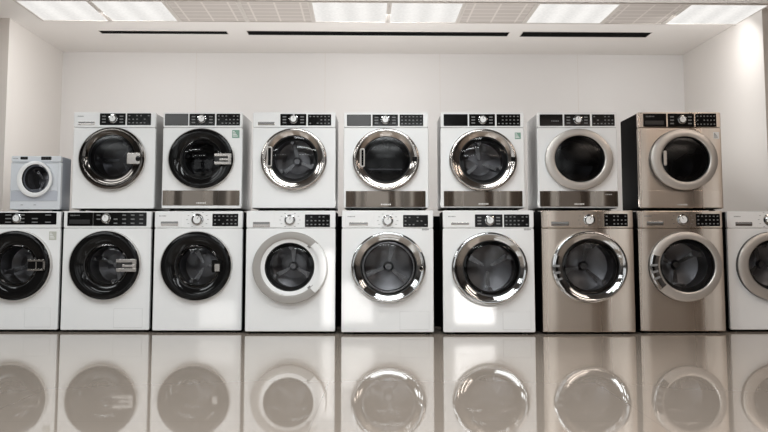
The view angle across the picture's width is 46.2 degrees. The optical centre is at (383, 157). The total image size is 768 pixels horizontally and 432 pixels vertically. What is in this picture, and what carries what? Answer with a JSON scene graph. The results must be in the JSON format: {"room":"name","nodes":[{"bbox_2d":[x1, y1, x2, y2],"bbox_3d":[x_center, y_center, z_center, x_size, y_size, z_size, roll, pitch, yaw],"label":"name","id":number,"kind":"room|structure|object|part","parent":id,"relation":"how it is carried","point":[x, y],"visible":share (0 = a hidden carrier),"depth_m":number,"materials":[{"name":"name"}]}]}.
{"room":"appliance store","nodes":[
{"label":"appliance store","id":0,"kind":"room"},
{"bbox_2d":[0,18,62,210],"bbox_3d":[-3.154,0.152,7.996,0.120,2.470,1.438,0,-6,-1],"label":"wall","id":1,"kind":"structure","parent":0,"point":[30,66],"depth_m":7.77,"materials":[{"name":"paint"}]},
{"bbox_2d":[59,52,684,215],"bbox_3d":[-0.085,0.222,8.723,6.289,2.470,0.120,0,-6,-1],"label":"wall","id":2,"kind":"structure","parent":0,"point":[626,86],"depth_m":8.75,"materials":[{"name":"paint"}]},
{"bbox_2d":[0,326,767,431],"bbox_3d":[0.000,0.873,2.176,16.000,0.080,16.500,0,-6,0],"label":"floor","id":3,"kind":"structure","parent":0,"point":[59,380],"depth_m":4.08,"materials":[{"name":"tile"}]},
{"bbox_2d":[0,211,63,330],"bbox_3d":[-2.641,0.831,6.608,0.658,0.853,0.504,0,-6,0],"label":"washing machine","id":4,"kind":"object","parent":3,"relation":"on","point":[31,242],"visible":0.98,"depth_m":6.39,"materials":[{"name":"metal"}]},
{"bbox_3d":[-2.619,0.768,6.393,0.306,0.299,0.012,0,-5,0],"label":"door glass","id":5,"kind":"part","parent":4,"relation":"part of","materials":[{"name":"black glass"}]},
{"bbox_3d":[-2.623,0.768,6.394,0.522,0.503,0.040,0,-5,0],"label":"door","id":6,"kind":"part","parent":4,"relation":"part of","materials":[{"name":"black plastic"}]},
{"bbox_3d":[-2.641,0.448,6.460,0.656,0.119,0.033,0,-5,0],"label":"control panel","id":7,"kind":"part","parent":4,"relation":"part of","materials":[{"name":"black plastic"}]},
{"bbox_3d":[-2.459,0.764,6.378,0.124,0.078,0.032,0,-5,0],"label":"handle","id":8,"kind":"part","parent":4,"relation":"part of","materials":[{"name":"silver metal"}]},
{"bbox_2d":[10,156,70,211],"bbox_3d":[-2.511,0.199,6.586,0.363,0.400,0.260,0,-6,0],"label":"washing machine","id":9,"kind":"object","parent":4,"relation":"on","point":[38,183],"visible":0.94,"depth_m":6.49,"materials":[{"name":"metal"}]},
{"bbox_3d":[-2.518,0.293,6.474,0.334,0.102,0.006,0,-5,0],"label":"panel","id":10,"kind":"part","parent":9,"relation":"part of","materials":[{"name":"grey plastic"}]},
{"bbox_3d":[-2.512,0.157,6.474,0.254,0.262,0.029,0,-5,0],"label":"door","id":11,"kind":"part","parent":9,"relation":"part of","materials":[{"name":"white plastic"}]},
{"bbox_3d":[-2.511,0.013,6.516,0.361,0.044,0.034,0,-5,0],"label":"control panel","id":12,"kind":"part","parent":9,"relation":"part of","materials":[{"name":"white plastic"}]},
{"bbox_2d":[60,211,154,331],"bbox_3d":[-1.972,0.829,6.588,0.629,0.853,0.504,0,-6,0],"label":"washing machine","id":13,"kind":"object","parent":3,"relation":"on","point":[108,265],"visible":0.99,"depth_m":6.37,"materials":[{"name":"metal"}]},
{"bbox_3d":[-2.168,0.441,6.422,0.183,0.097,0.010,0,-5,0],"label":"detergent drawer","id":14,"kind":"part","parent":13,"relation":"part of","materials":[{"name":"black plastic"}]},
{"bbox_3d":[-1.978,0.764,6.375,0.510,0.495,0.040,0,-5,0],"label":"door","id":15,"kind":"part","parent":13,"relation":"part of","materials":[{"name":"black glass"}]},
{"bbox_3d":[-1.968,0.764,6.373,0.305,0.298,0.012,0,-5,0],"label":"door glass","id":16,"kind":"part","parent":13,"relation":"part of","materials":[{"name":"black glass"}]},
{"bbox_3d":[-1.972,0.446,6.440,0.627,0.119,0.033,0,-5,0],"label":"control panel","id":17,"kind":"part","parent":13,"relation":"part of","materials":[{"name":"black plastic"}]},
{"bbox_2d":[71,112,168,210],"bbox_3d":[-1.951,0.052,6.722,0.595,0.719,0.551,0,-6,0],"label":"washing machine","id":18,"kind":"object","parent":13,"relation":"on","point":[118,156],"visible":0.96,"depth_m":6.48,"materials":[{"name":"metal"}]},
{"bbox_3d":[-2.151,-0.272,6.525,0.164,0.092,0.006,0,-5,0],"label":"detergent drawer","id":19,"kind":"part","parent":18,"relation":"part of","materials":[{"name":"white plastic"}]},
{"bbox_3d":[-1.959,0.009,6.481,0.482,0.457,0.036,0,-5,0],"label":"door","id":20,"kind":"part","parent":18,"relation":"part of","materials":[{"name":"black glass"}]},
{"bbox_3d":[-1.961,-0.004,6.481,0.335,0.318,0.012,0,-5,0],"label":"door glass","id":21,"kind":"part","parent":18,"relation":"part of","materials":[{"name":"black glass"}]},
{"bbox_3d":[-1.966,-0.276,6.525,0.187,0.086,0.006,0,-5,0],"label":"dial panel","id":22,"kind":"part","parent":18,"relation":"part of","materials":[{"name":"black plastic"}]},
{"bbox_3d":[-1.951,-0.270,6.541,0.593,0.111,0.033,0,-5,0],"label":"control panel","id":23,"kind":"part","parent":18,"relation":"part of","materials":[{"name":"plastic"}]},
{"bbox_3d":[-1.798,0.009,6.467,0.095,0.081,0.026,0,-5,0],"label":"handle","id":24,"kind":"part","parent":18,"relation":"part of","materials":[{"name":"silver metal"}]},
{"bbox_3d":[-1.818,0.763,6.358,0.142,0.088,0.032,0,-5,0],"label":"handle","id":25,"kind":"part","parent":13,"relation":"part of","materials":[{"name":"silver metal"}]},
{"bbox_2d":[152,211,246,331],"bbox_3d":[-1.314,0.826,6.554,0.627,0.853,0.492,0,-6,0],"label":"washing machine","id":26,"kind":"object","parent":3,"relation":"on","point":[199,278],"visible":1,"depth_m":6.33,"materials":[{"name":"metal"}]},
{"bbox_3d":[-1.517,0.443,6.383,0.183,0.096,0.006,0,-5,0],"label":"detergent drawer","id":27,"kind":"part","parent":26,"relation":"part of","materials":[{"name":"white plastic"}]},
{"bbox_3d":[-1.323,0.764,6.334,0.507,0.492,0.040,0,-5,0],"label":"door","id":28,"kind":"part","parent":26,"relation":"part of","materials":[{"name":"black glass"}]},
{"bbox_3d":[-1.313,0.766,6.332,0.310,0.308,0.012,0,-5,0],"label":"door glass","id":29,"kind":"part","parent":26,"relation":"part of","materials":[{"name":"black glass"}]},
{"bbox_3d":[-1.314,0.443,6.400,0.625,0.120,0.034,0,-5,0],"label":"control panel","id":30,"kind":"part","parent":26,"relation":"part of","materials":[{"name":"white plastic"}]},
{"bbox_2d":[162,112,251,211],"bbox_3d":[-1.304,0.052,6.681,0.571,0.713,0.548,0,-6,0],"label":"dryer","id":31,"kind":"object","parent":26,"relation":"on","point":[206,166],"visible":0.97,"depth_m":6.44,"materials":[{"name":"metal"}]},
{"bbox_3d":[-1.494,-0.272,6.482,0.168,0.086,0.006,0,-5,0],"label":"blank panel","id":32,"kind":"part","parent":31,"relation":"part of","materials":[{"name":"black plastic"}]},
{"bbox_3d":[-1.307,0.290,6.430,0.550,0.107,0.010,0,-5,0],"label":"toe panel","id":33,"kind":"part","parent":31,"relation":"part of","materials":[{"name":"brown metal"}]},
{"bbox_3d":[-1.308,0.010,6.437,0.294,0.284,0.012,0,-5,0],"label":"door glass","id":34,"kind":"part","parent":31,"relation":"part of","materials":[{"name":"black glass"}]},
{"bbox_3d":[-1.308,0.009,6.439,0.475,0.440,0.036,0,-5,0],"label":"door","id":35,"kind":"part","parent":31,"relation":"part of","materials":[{"name":"black plastic"}]},
{"bbox_3d":[-1.309,-0.272,6.482,0.185,0.086,0.006,0,-5,0],"label":"dial panel","id":36,"kind":"part","parent":31,"relation":"part of","materials":[{"name":"black plastic"}]},
{"bbox_3d":[-1.304,-0.269,6.499,0.569,0.110,0.033,0,-5,0],"label":"control panel","id":37,"kind":"part","parent":31,"relation":"part of","materials":[{"name":"black plastic"}]},
{"bbox_3d":[-1.149,0.012,6.424,0.120,0.079,0.028,0,-5,0],"label":"handle","id":38,"kind":"part","parent":31,"relation":"part of","materials":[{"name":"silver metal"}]},
{"bbox_3d":[-1.175,0.766,6.328,0.070,0.088,0.030,0,-5,0],"label":"handle","id":39,"kind":"part","parent":26,"relation":"part of","materials":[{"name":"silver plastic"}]},
{"bbox_2d":[245,211,337,332],"bbox_3d":[-0.653,0.819,6.480,0.627,0.853,0.502,0,-6,0],"label":"washing machine","id":40,"kind":"object","parent":3,"relation":"on","point":[292,256],"visible":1,"depth_m":6.26,"materials":[{"name":"metal"}]},
{"bbox_3d":[-0.851,0.442,6.314,0.187,0.094,0.005,0,-5,0],"label":"detergent drawer","id":41,"kind":"part","parent":40,"relation":"part of","materials":[{"name":"white plastic"}]},
{"bbox_3d":[-0.657,0.763,6.262,0.335,0.327,0.012,0,-5,0],"label":"door glass","id":42,"kind":"part","parent":40,"relation":"part of","materials":[{"name":"glass"}]},
{"bbox_3d":[-0.653,0.437,6.330,0.625,0.121,0.034,0,-5,0],"label":"control panel","id":43,"kind":"part","parent":40,"relation":"part of","materials":[{"name":"white plastic"}]},
{"bbox_3d":[-0.653,0.767,6.264,0.523,0.498,0.039,0,-5,0],"label":"door","id":44,"kind":"part","parent":40,"relation":"part of","materials":[{"name":"white plastic"}]},
{"bbox_2d":[252,112,338,210],"bbox_3d":[-0.642,0.051,6.644,0.594,0.707,0.542,0,-6,0],"label":"washing machine","id":45,"kind":"object","parent":40,"relation":"on","point":[295,155],"visible":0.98,"depth_m":6.40,"materials":[{"name":"metal"}]},
{"bbox_3d":[-0.836,-0.267,6.442,0.169,0.091,0.005,0,-5,0],"label":"detergent drawer","id":46,"kind":"part","parent":45,"relation":"part of","materials":[{"name":"white plastic"}]},
{"bbox_3d":[-0.812,-0.006,6.386,0.037,0.143,0.017,0,-5,0],"label":"handle","id":47,"kind":"part","parent":45,"relation":"part of","materials":[{"name":"silver metal"}]},
{"bbox_3d":[-0.649,-0.269,6.442,0.187,0.084,0.006,0,-5,0],"label":"dial panel","id":48,"kind":"part","parent":45,"relation":"part of","materials":[{"name":"black plastic"}]},
{"bbox_3d":[-0.641,0.013,6.399,0.472,0.446,0.036,0,-5,0],"label":"door","id":49,"kind":"part","parent":45,"relation":"part of","materials":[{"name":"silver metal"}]},
{"bbox_3d":[-0.640,0.009,6.397,0.331,0.322,0.012,0,-5,0],"label":"door glass","id":50,"kind":"part","parent":45,"relation":"part of","materials":[{"name":"black glass"}]},
{"bbox_3d":[-0.642,-0.267,6.458,0.592,0.110,0.033,0,-5,0],"label":"control panel","id":51,"kind":"part","parent":45,"relation":"part of","materials":[{"name":"white plastic"}]},
{"bbox_3d":[-0.465,0.765,6.241,0.141,0.355,0.016,0,-5,0],"label":"handle","id":52,"kind":"part","parent":40,"relation":"part of","materials":[{"name":"white plastic"}]},
{"bbox_2d":[341,210,433,333],"bbox_3d":[0.025,0.814,6.432,0.638,0.853,0.498,0,-6,0],"label":"washing machine","id":53,"kind":"object","parent":3,"relation":"on","point":[387,282],"visible":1,"depth_m":6.21,"materials":[{"name":"metal"}]},
{"bbox_3d":[-0.172,0.438,6.263,0.192,0.093,0.006,0,-5,0],"label":"detergent drawer","id":54,"kind":"part","parent":53,"relation":"part of","materials":[{"name":"white plastic"}]},
{"bbox_2d":[343,112,428,209],"bbox_3d":[0.015,0.050,6.604,0.602,0.701,0.542,0,-6,0],"label":"dryer","id":55,"kind":"object","parent":53,"relation":"on","point":[386,154],"visible":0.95,"depth_m":6.36,"materials":[{"name":"metal"}]},
{"bbox_3d":[-0.178,-0.264,6.401,0.171,0.082,0.006,0,-5,0],"label":"blank panel","id":56,"kind":"part","parent":55,"relation":"part of","materials":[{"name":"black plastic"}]},
{"bbox_3d":[-0.151,0.003,6.345,0.032,0.131,0.017,0,-5,0],"label":"handle","id":57,"kind":"part","parent":55,"relation":"part of","materials":[{"name":"silver metal"}]},
{"bbox_3d":[0.009,-0.264,6.401,0.182,0.082,0.006,0,-5,0],"label":"dial panel","id":58,"kind":"part","parent":55,"relation":"part of","materials":[{"name":"black plastic"}]},
{"bbox_3d":[0.012,0.294,6.350,0.563,0.113,0.010,0,-5,0],"label":"toe panel","id":59,"kind":"part","parent":55,"relation":"part of","materials":[{"name":"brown metal"}]},
{"bbox_3d":[0.014,0.014,6.358,0.473,0.443,0.036,0,-5,0],"label":"door","id":60,"kind":"part","parent":55,"relation":"part of","materials":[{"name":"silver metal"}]},
{"bbox_3d":[0.015,-0.265,6.418,0.600,0.109,0.033,0,-5,0],"label":"control panel","id":61,"kind":"part","parent":55,"relation":"part of","materials":[{"name":"white plastic"}]},
{"bbox_3d":[0.014,0.014,6.356,0.337,0.317,0.012,0,-5,0],"label":"door glass","id":62,"kind":"part","parent":55,"relation":"part of","materials":[{"name":"black glass"}]},
{"bbox_3d":[0.025,0.432,6.280,0.636,0.122,0.034,0,-5,0],"label":"control panel","id":63,"kind":"part","parent":53,"relation":"part of","materials":[{"name":"white plastic"}]},
{"bbox_3d":[0.031,0.757,6.214,0.519,0.486,0.040,0,-5,0],"label":"door","id":64,"kind":"part","parent":53,"relation":"part of","materials":[{"name":"silver metal"}]},
{"bbox_3d":[0.032,0.760,6.212,0.382,0.368,0.012,0,-5,0],"label":"door glass","id":65,"kind":"part","parent":53,"relation":"part of","materials":[{"name":"glass"}]},
{"bbox_2d":[439,210,534,333],"bbox_3d":[0.725,0.813,6.425,0.633,0.853,0.491,0,-6,0],"label":"washing machine","id":66,"kind":"object","parent":3,"relation":"on","point":[487,276],"visible":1,"depth_m":6.20,"materials":[{"name":"metal"}]},
{"bbox_3d":[0.526,0.437,6.253,0.190,0.093,0.006,0,-5,0],"label":"detergent drawer","id":67,"kind":"part","parent":66,"relation":"part of","materials":[{"name":"white plastic"}]},
{"bbox_2d":[437,112,524,211],"bbox_3d":[0.698,0.050,6.595,0.594,0.700,0.540,0,-6,0],"label":"dryer","id":68,"kind":"object","parent":66,"relation":"on","point":[481,165],"visible":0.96,"depth_m":6.35,"materials":[{"name":"metal"}]},
{"bbox_3d":[0.509,-0.265,6.391,0.171,0.085,0.005,0,-6,0],"label":"blank panel","id":69,"kind":"part","parent":68,"relation":"part of","materials":[{"name":"black plastic"}]},
{"bbox_3d":[0.696,-0.265,6.391,0.184,0.085,0.006,0,-5,0],"label":"dial panel","id":70,"kind":"part","parent":68,"relation":"part of","materials":[{"name":"black plastic"}]},
{"bbox_3d":[0.698,-0.265,6.408,0.592,0.109,0.033,0,-5,0],"label":"control panel","id":71,"kind":"part","parent":68,"relation":"part of","materials":[{"name":"white plastic"}]},
{"bbox_3d":[0.698,0.018,6.348,0.481,0.442,0.036,0,-5,0],"label":"door","id":72,"kind":"part","parent":68,"relation":"part of","materials":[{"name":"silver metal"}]},
{"bbox_3d":[0.699,0.291,6.340,0.554,0.108,0.010,0,-5,0],"label":"toe panel","id":73,"kind":"part","parent":68,"relation":"part of","materials":[{"name":"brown metal"}]},
{"bbox_3d":[0.704,0.018,6.346,0.337,0.323,0.012,0,-5,0],"label":"door glass","id":74,"kind":"part","parent":68,"relation":"part of","materials":[{"name":"black glass"}]},
{"bbox_3d":[0.725,0.431,6.270,0.631,0.122,0.033,0,-5,0],"label":"control panel","id":75,"kind":"part","parent":66,"relation":"part of","materials":[{"name":"white plastic"}]},
{"bbox_3d":[0.728,0.440,6.253,0.192,0.087,0.006,0,-5,0],"label":"dial panel","id":76,"kind":"part","parent":66,"relation":"part of","materials":[{"name":"black plastic"}]},
{"bbox_3d":[0.728,0.765,6.204,0.526,0.499,0.040,0,-5,0],"label":"door","id":77,"kind":"part","parent":66,"relation":"part of","materials":[{"name":"silver metal"}]},
{"bbox_3d":[0.743,0.765,6.202,0.387,0.373,0.012,0,-5,0],"label":"door glass","id":78,"kind":"part","parent":66,"relation":"part of","materials":[{"name":"glass"}]},
{"bbox_2d":[533,211,635,333],"bbox_3d":[1.416,0.815,6.443,0.641,0.853,0.496,0,-6,0],"label":"washing machine","id":79,"kind":"object","parent":3,"relation":"on","point":[584,260],"visible":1,"depth_m":6.22,"materials":[{"name":"metal"}]},
{"bbox_3d":[1.217,0.797,6.207,0.116,0.250,0.022,0,-5,0],"label":"handle","id":80,"kind":"part","parent":79,"relation":"part of","materials":[{"name":"silver metal"}]},
{"bbox_3d":[1.231,0.437,6.274,0.200,0.097,0.005,0,-5,0],"label":"detergent drawer","id":81,"kind":"part","parent":79,"relation":"part of","materials":[{"name":"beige metal"}]},
{"bbox_2d":[527,112,618,212],"bbox_3d":[1.374,0.051,6.617,0.568,0.702,0.536,0,-6,0],"label":"dryer","id":82,"kind":"object","parent":79,"relation":"on","point":[572,165],"visible":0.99,"depth_m":6.37,"materials":[{"name":"metal"}]},
{"bbox_3d":[1.190,-0.265,6.411,0.165,0.083,0.007,0,-5,0],"label":"blank panel","id":83,"kind":"part","parent":82,"relation":"part of","materials":[{"name":"black plastic"}]},
{"bbox_3d":[1.374,-0.266,6.428,0.566,0.109,0.033,0,-5,0],"label":"control panel","id":84,"kind":"part","parent":82,"relation":"part of","materials":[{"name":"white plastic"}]},
{"bbox_3d":[1.375,-0.265,6.411,0.184,0.083,0.006,0,-5,0],"label":"dial panel","id":85,"kind":"part","parent":82,"relation":"part of","materials":[{"name":"black plastic"}]},
{"bbox_3d":[1.378,0.015,6.369,0.483,0.438,0.035,0,-5,0],"label":"door","id":86,"kind":"part","parent":82,"relation":"part of","materials":[{"name":"silver metal"}]},
{"bbox_3d":[1.377,0.293,6.360,0.550,0.110,0.010,0,-5,0],"label":"toe panel","id":87,"kind":"part","parent":82,"relation":"part of","materials":[{"name":"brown metal"}]},
{"bbox_3d":[1.384,0.010,6.367,0.349,0.326,0.012,0,-5,0],"label":"door glass","id":88,"kind":"part","parent":82,"relation":"part of","materials":[{"name":"black glass"}]},
{"bbox_3d":[1.416,0.433,6.290,0.639,0.122,0.034,0,-5,0],"label":"control panel","id":89,"kind":"part","parent":79,"relation":"part of","materials":[{"name":"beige metal"}]},
{"bbox_3d":[1.421,0.758,6.224,0.528,0.496,0.040,0,-5,0],"label":"door","id":90,"kind":"part","parent":79,"relation":"part of","materials":[{"name":"silver metal"}]},
{"bbox_3d":[1.432,0.758,6.223,0.394,0.377,0.012,0,-5,0],"label":"door glass","id":91,"kind":"part","parent":79,"relation":"part of","materials":[{"name":"glass"}]},
{"bbox_2d":[632,211,725,332],"bbox_3d":[2.086,0.822,6.513,0.599,0.853,0.496,0,-6,0],"label":"washing machine","id":92,"kind":"object","parent":3,"relation":"on","point":[679,263],"visible":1,"depth_m":6.29,"materials":[{"name":"metal"}]},
{"bbox_3d":[1.914,0.442,6.343,0.188,0.098,0.006,0,-5,0],"label":"detergent drawer","id":93,"kind":"part","parent":92,"relation":"part of","materials":[{"name":"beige metal"}]},
{"bbox_3d":[1.911,0.802,6.276,0.114,0.246,0.022,0,-5,0],"label":"handle","id":94,"kind":"part","parent":92,"relation":"part of","materials":[{"name":"silver metal"}]},
{"bbox_2d":[620,112,722,210],"bbox_3d":[2.122,0.051,6.670,0.597,0.711,0.550,0,-6,0],"label":"dryer","id":95,"kind":"object","parent":92,"relation":"on","point":[671,161],"visible":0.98,"depth_m":6.43,"materials":[{"name":"metal"}]},
{"bbox_3d":[1.947,-0.267,6.470,0.167,0.097,0.010,0,-5,0],"label":"detergent drawer","id":96,"kind":"part","parent":95,"relation":"part of","materials":[{"name":"black plastic"}]},
{"bbox_3d":[2.005,0.006,6.422,0.023,0.108,0.022,0,-5,0],"label":"handle","id":97,"kind":"part","parent":95,"relation":"part of","materials":[{"name":"silver metal"}]},
{"bbox_3d":[2.122,-0.268,6.489,0.595,0.110,0.033,0,-5,0],"label":"control panel","id":98,"kind":"part","parent":95,"relation":"part of","materials":[{"name":"beige metal"}]},
{"bbox_3d":[2.122,0.077,6.457,0.597,0.580,0.030,0,-5,0],"label":"panel","id":99,"kind":"part","parent":95,"relation":"part of","materials":[{"name":"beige metal"}]},
{"bbox_3d":[2.134,-0.267,6.472,0.188,0.097,0.006,0,-5,0],"label":"dial panel","id":100,"kind":"part","parent":95,"relation":"part of","materials":[{"name":"black plastic"}]},
{"bbox_3d":[2.124,0.297,6.420,0.576,0.120,0.010,0,-5,0],"label":"toe panel","id":101,"kind":"part","parent":95,"relation":"part of","materials":[{"name":"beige metal"}]},
{"bbox_3d":[2.137,0.016,6.422,0.481,0.442,0.049,0,-5,0],"label":"door","id":102,"kind":"part","parent":95,"relation":"part of","materials":[{"name":"silver metal"}]},
{"bbox_3d":[2.148,0.013,6.421,0.338,0.321,0.012,0,-5,0],"label":"door glass","id":103,"kind":"part","parent":95,"relation":"part of","materials":[{"name":"black glass"}]},
{"bbox_3d":[2.086,0.439,6.360,0.597,0.120,0.034,0,-5,0],"label":"control panel","id":104,"kind":"part","parent":92,"relation":"part of","materials":[{"name":"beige metal"}]},
{"bbox_3d":[2.107,0.764,6.295,0.508,0.489,0.039,0,-5,0],"label":"door","id":105,"kind":"part","parent":92,"relation":"part of","materials":[{"name":"black glass"}]},
{"bbox_3d":[2.120,0.757,6.293,0.379,0.365,0.012,0,-5,0],"label":"door glass","id":106,"kind":"part","parent":92,"relation":"part of","materials":[{"name":"black glass"}]},
{"bbox_2d":[722,211,767,330],"bbox_3d":[2.783,0.832,6.615,0.660,0.853,0.490,0,-6,0],"label":"washing machine","id":107,"kind":"object","parent":3,"relation":"on","point":[745,233],"visible":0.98,"depth_m":6.40,"materials":[{"name":"metal"}]},
{"bbox_3d":[2.580,0.451,6.443,0.179,0.096,0.006,0,-5,0],"label":"detergent drawer","id":108,"kind":"part","parent":107,"relation":"part of","materials":[{"name":"white plastic"}]},
{"bbox_3d":[2.783,0.448,6.459,0.658,0.119,0.034,0,-5,0],"label":"control panel","id":109,"kind":"part","parent":107,"relation":"part of","materials":[{"name":"white plastic"}]},
{"bbox_3d":[2.771,0.772,6.394,0.528,0.488,0.039,0,-5,0],"label":"door","id":110,"kind":"part","parent":107,"relation":"part of","materials":[{"name":"silver metal"}]},
{"bbox_3d":[2.779,0.764,6.393,0.378,0.356,0.012,0,-5,0],"label":"door glass","id":111,"kind":"part","parent":107,"relation":"part of","materials":[{"name":"black glass"}]},
{"bbox_2d":[0,0,767,54],"bbox_3d":[0.000,-1.083,8.579,16.000,0.100,4.128,0,-6,0],"label":"ceiling","id":112,"kind":"structure","parent":0,"point":[67,36],"depth_m":8.06,"materials":[{"name":"paint"}]},
{"bbox_2d":[13,0,110,21],"bbox_3d":[-2.543,-1.165,7.152,0.564,0.010,0.646,0,-6,-1],"label":"recessed light","id":113,"kind":"object","parent":112,"relation":"in","point":[45,10],"visible":1,"depth_m":7.14,"materials":[{"name":"paint"}]},
{"bbox_2d":[88,0,179,21],"bbox_3d":[-1.974,-1.164,7.165,0.569,0.010,0.646,0,-6,-1],"label":"recessed light","id":114,"kind":"object","parent":112,"relation":"in","point":[114,10],"visible":1,"depth_m":7.14,"materials":[{"name":"paint"}]},
{"bbox_2d":[98,30,228,33],"bbox_3d":[-1.930,-1.097,7.894,1.118,0.004,0.116,0,-6,-1],"label":"air slot","id":115,"kind":"object","parent":112,"relation":"attached to","point":[100,31],"visible":1,"depth_m":7.90,"materials":[{"name":"paint"}]},
{"bbox_2d":[163,0,247,21],"bbox_3d":[-1.408,-1.162,7.178,0.561,0.010,0.646,0,-6,-1],"label":"ceiling vent","id":116,"kind":"object","parent":112,"relation":"in","point":[184,10],"visible":1,"depth_m":7.14,"materials":[{"name":"metal"}]},
{"bbox_2d":[237,0,313,22],"bbox_3d":[-0.852,-1.161,7.190,0.547,0.010,0.646,0,-6,-1],"label":"ceiling vent","id":117,"kind":"object","parent":112,"relation":"in","point":[253,10],"visible":1,"depth_m":7.17,"materials":[{"name":"metal"}]},
{"bbox_2d":[309,1,389,22],"bbox_3d":[-0.271,-1.160,7.204,0.613,0.010,0.646,0,-6,-1],"label":"recessed light","id":118,"kind":"object","parent":112,"relation":"in","point":[322,11],"visible":1,"depth_m":7.17,"materials":[{"name":"paint"}]},
{"bbox_2d":[246,31,509,35],"bbox_3d":[-0.049,-1.092,7.940,2.308,0.004,0.158,0,-6,-1],"label":"air slot","id":119,"kind":"object","parent":112,"relation":"attached to","point":[328,33],"visible":1,"depth_m":7.93,"materials":[{"name":"paint"}]},
{"bbox_2d":[388,1,465,22],"bbox_3d":[0.328,-1.159,7.217,0.581,0.010,0.646,0,-6,-1],"label":"recessed light","id":120,"kind":"object","parent":112,"relation":"in","point":[399,11],"visible":1,"depth_m":7.17,"materials":[{"name":"paint"}]},
{"bbox_2d":[457,2,537,23],"bbox_3d":[0.899,-1.157,7.230,0.558,0.010,0.646,0,-6,-1],"label":"ceiling vent","id":121,"kind":"object","parent":112,"relation":"in","point":[472,12],"visible":1,"depth_m":7.21,"materials":[{"name":"metal"}]},
{"bbox_2d":[524,2,622,23],"bbox_3d":[1.506,-1.156,7.244,0.653,0.010,0.646,0,-6,-1],"label":"recessed light","id":122,"kind":"object","parent":112,"relation":"in","point":[544,12],"visible":1,"depth_m":7.21,"materials":[{"name":"paint"}]},
{"bbox_2d":[519,31,652,37],"bbox_3d":[1.783,-1.089,7.977,1.145,0.004,0.192,0,-6,-1],"label":"air slot","id":123,"kind":"object","parent":112,"relation":"attached to","point":[524,33],"visible":1,"depth_m":7.97,"materials":[{"name":"paint"}]},
{"bbox_2d":[602,3,689,24],"bbox_3d":[2.095,-1.155,7.258,0.520,0.010,0.646,0,-6,-1],"label":"ceiling vent","id":124,"kind":"object","parent":112,"relation":"in","point":[627,13],"visible":1,"depth_m":7.24,"materials":[{"name":"metal"}]},
{"bbox_2d":[663,3,767,24],"bbox_3d":[2.673,-1.153,7.271,0.632,0.010,0.646,0,-6,-1],"label":"recessed light","id":125,"kind":"object","parent":112,"relation":"in","point":[695,13],"visible":1,"depth_m":7.24,"materials":[{"name":"paint"}]},
{"bbox_2d":[683,9,767,211],"bbox_3d":[3.019,0.145,7.919,0.120,2.470,1.877,0,-6,-1],"label":"wall","id":126,"kind":"structure","parent":0,"point":[726,74],"depth_m":7.52,"materials":[{"name":"paint"}]}
]}

